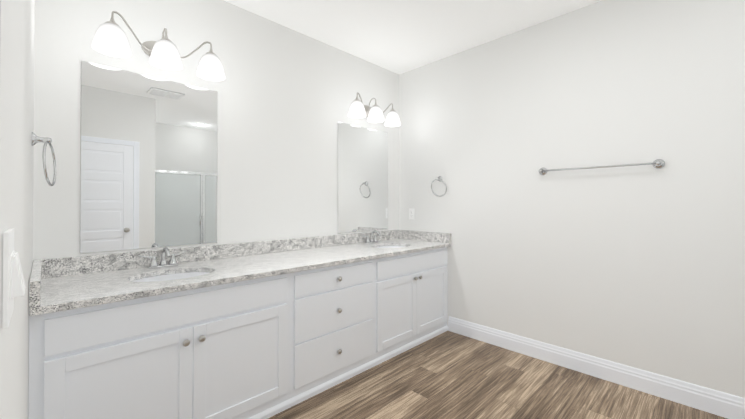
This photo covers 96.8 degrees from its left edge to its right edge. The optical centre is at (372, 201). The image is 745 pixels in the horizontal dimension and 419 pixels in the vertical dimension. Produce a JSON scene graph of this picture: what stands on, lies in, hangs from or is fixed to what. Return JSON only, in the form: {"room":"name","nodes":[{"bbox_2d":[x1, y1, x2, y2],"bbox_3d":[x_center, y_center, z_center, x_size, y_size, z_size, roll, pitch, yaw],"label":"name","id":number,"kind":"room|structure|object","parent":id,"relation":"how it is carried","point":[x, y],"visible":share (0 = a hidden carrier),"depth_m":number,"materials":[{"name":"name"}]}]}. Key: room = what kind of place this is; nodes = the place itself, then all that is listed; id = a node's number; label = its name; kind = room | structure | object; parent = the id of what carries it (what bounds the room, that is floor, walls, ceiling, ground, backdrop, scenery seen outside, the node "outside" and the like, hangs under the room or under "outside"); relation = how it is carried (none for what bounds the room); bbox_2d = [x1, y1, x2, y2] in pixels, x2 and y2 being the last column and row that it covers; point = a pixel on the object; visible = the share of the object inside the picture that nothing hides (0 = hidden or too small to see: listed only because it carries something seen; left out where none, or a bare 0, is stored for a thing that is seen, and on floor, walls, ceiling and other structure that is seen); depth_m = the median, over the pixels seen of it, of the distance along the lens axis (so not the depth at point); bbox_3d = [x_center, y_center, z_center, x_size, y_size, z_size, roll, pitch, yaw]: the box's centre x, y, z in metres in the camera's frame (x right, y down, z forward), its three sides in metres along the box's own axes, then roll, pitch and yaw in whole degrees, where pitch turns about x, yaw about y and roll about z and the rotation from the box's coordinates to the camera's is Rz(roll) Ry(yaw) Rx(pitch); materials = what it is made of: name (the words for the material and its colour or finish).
{"room":"bathroom","nodes":[
{"label":"bathroom","id":0,"kind":"room"},
{"bbox_2d":[0,0,0,31],"bbox_3d":[-0.543,-0.108,0.401,0.120,2.740,0.004,0,-1,-45],"label":"wall","id":1,"kind":"structure","parent":0,"point":[0,15],"depth_m":0.45,"materials":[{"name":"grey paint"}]},
{"bbox_2d":[0,0,34,418],"bbox_3d":[-1.176,-0.103,1.041,0.120,2.740,1.796,0,-1,-45],"label":"wall","id":2,"kind":"structure","parent":0,"point":[17,45],"depth_m":0.73,"materials":[{"name":"white paint"}]},
{"bbox_2d":[2,228,25,328],"bbox_3d":[-0.557,0.113,0.517,0.020,0.136,0.116,0,-1,-45],"label":"switch plate","id":3,"kind":"object","parent":2,"relation":"attached to","point":[14,284],"visible":1,"depth_m":0.49,"materials":[{"name":"white plastic"}]},
{"bbox_2d":[29,259,40,305],"bbox_3d":[-1.503,0.352,1.479,0.030,0.100,0.651,0,-1,-45],"label":"backsplash","id":4,"kind":"structure","parent":2,"relation":"attached to","point":[35,278],"depth_m":1.25,"materials":[{"name":"grey stone"}]},
{"bbox_2d":[32,132,55,185],"bbox_3d":[-1.342,-0.170,1.353,0.074,0.215,0.181,0,-1,-45],"label":"towel ring","id":5,"kind":"object","parent":2,"relation":"attached to","point":[37,139],"visible":1,"depth_m":1.33,"materials":[{"name":"silver metal"}]},
{"bbox_2d":[33,0,398,260],"bbox_3d":[-1.199,-0.093,2.366,4.352,2.740,0.120,0,-1,-45],"label":"wall","id":6,"kind":"structure","parent":0,"point":[286,97],"depth_m":2.49,"materials":[{"name":"white paint"}]},
{"bbox_2d":[80,60,217,252],"bbox_3d":[-1.371,-0.248,2.107,0.732,1.079,0.005,0,-1,-45],"label":"mirror","id":7,"kind":"object","parent":6,"relation":"attached to","point":[148,161],"visible":1,"depth_m":2.06,"materials":[{"name":"white mirror"}]},
{"bbox_2d":[92,11,224,80],"bbox_3d":[-1.284,-0.958,2.048,0.698,0.237,0.219,0,-1,-45],"label":"sconce","id":8,"kind":"object","parent":6,"relation":"attached to","point":[110,38],"visible":1,"depth_m":1.97,"materials":[{"name":"white glass"}]},
{"bbox_2d":[41,230,400,277],"bbox_3d":[-0.719,0.362,2.731,2.906,0.100,0.024,0,-1,-45],"label":"backsplash","id":9,"kind":"structure","parent":6,"relation":"attached to","point":[89,264],"depth_m":2.26,"materials":[{"name":"grey stone"}]},
{"bbox_2d":[338,122,387,232],"bbox_3d":[-0.082,-0.227,3.383,0.695,1.056,0.005,0,-1,-45],"label":"mirror","id":10,"kind":"object","parent":6,"relation":"attached to","point":[362,178],"visible":1,"depth_m":3.36,"materials":[{"name":"white mirror"}]},
{"bbox_2d":[348,92,400,126],"bbox_3d":[0.017,-0.928,3.335,0.678,0.237,0.219,0,-1,-45],"label":"sconce","id":11,"kind":"object","parent":6,"relation":"attached to","point":[359,109],"visible":1,"depth_m":3.27,"materials":[{"name":"white glass"}]},
{"bbox_2d":[224,0,600,73],"bbox_3d":[0.454,-1.506,0.707,4.352,0.060,4.820,0,-1,-45],"label":"ceiling","id":12,"kind":"structure","parent":0,"point":[399,36],"depth_m":2.68,"materials":[{"name":"white paint"}]},
{"bbox_2d":[268,331,726,418],"bbox_3d":[0.454,1.294,0.685,4.352,0.060,4.820,0,-1,-45],"label":"floor","id":13,"kind":"structure","parent":0,"point":[448,375],"depth_m":2.20,"materials":[{"name":"brown wood"}]},
{"bbox_2d":[29,246,449,418],"bbox_3d":[-0.490,0.859,2.496,2.906,0.838,0.676,0,-1,-45],"label":"bathroom vanity","id":14,"kind":"object","parent":13,"relation":"on","point":[259,329],"depth_m":1.81,"materials":[{"name":"white paint"}]},
{"bbox_2d":[29,238,450,313],"bbox_3d":[-0.490,0.425,2.499,2.906,0.030,0.676,0,-1,-45],"label":"countertop","id":15,"kind":"structure","parent":14,"relation":"on","point":[74,289],"depth_m":1.91,"materials":[{"name":"grey stone"}]},
{"bbox_2d":[137,247,188,269],"bbox_3d":[-1.261,0.342,2.015,0.258,0.128,0.152,0,-1,-45],"label":"faucet","id":16,"kind":"object","parent":15,"relation":"on","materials":[{"name":"silver metal"}]},
{"bbox_2d":[125,266,216,285],"bbox_3d":[-1.112,0.504,1.849,0.492,0.163,0.389,0,-1,-45],"label":"sink","id":17,"kind":"object","parent":15,"relation":"in","point":[165,275],"depth_m":1.92,"materials":[{"name":"white ceramic"}]},
{"bbox_2d":[361,230,380,241],"bbox_3d":[0.025,0.352,3.288,0.258,0.128,0.152,0,-1,-45],"label":"faucet","id":18,"kind":"object","parent":15,"relation":"on","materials":[{"name":"silver metal"}]},
{"bbox_2d":[381,242,400,249],"bbox_3d":[0.174,0.514,3.122,0.492,0.163,0.389,0,-1,-45],"label":"sink","id":19,"kind":"object","parent":15,"relation":"in","point":[388,245],"depth_m":3.30,"materials":[{"name":"white ceramic"}]},
{"bbox_2d":[399,0,744,397],"bbox_3d":[2.000,-0.095,2.142,0.120,2.740,4.700,0,-1,-45],"label":"wall","id":20,"kind":"structure","parent":0,"point":[641,267],"depth_m":2.41,"materials":[{"name":"white paint"}]},
{"bbox_2d":[409,208,413,218],"bbox_3d":[0.429,0.137,3.634,0.008,0.120,0.072,0,-1,-45],"label":"electrical outlet plate","id":21,"kind":"object","parent":20,"relation":"attached to","point":[411,213],"visible":1,"depth_m":3.63,"materials":[{"name":"white plastic"}]},
{"bbox_2d":[401,230,450,241],"bbox_3d":[0.541,0.368,3.502,0.030,0.100,0.651,0,-1,-45],"label":"backsplash","id":22,"kind":"structure","parent":20,"relation":"attached to","point":[422,236],"depth_m":3.45,"materials":[{"name":"grey stone"}]},
{"bbox_2d":[431,176,446,196],"bbox_3d":[0.671,-0.154,3.357,0.063,0.208,0.184,0,-1,-45],"label":"towel ring","id":23,"kind":"object","parent":20,"relation":"attached to","point":[439,178],"visible":1,"depth_m":3.35,"materials":[{"name":"silver metal"}]},
{"bbox_2d":[448,316,744,418],"bbox_3d":[1.812,1.206,2.225,0.016,0.141,2.998,0,-1,-45],"label":"baseboard","id":24,"kind":"structure","parent":20,"relation":"attached to","point":[719,403],"depth_m":2.33,"materials":[{"name":"white paint"}]},
{"bbox_2d":[539,159,664,174],"bbox_3d":[1.607,-0.245,2.401,0.072,0.062,0.772,0,-1,-45],"label":"towel bar","id":25,"kind":"object","parent":20,"relation":"attached to","point":[658,163],"visible":1,"depth_m":2.29,"materials":[{"name":"silver metal"}]}
]}

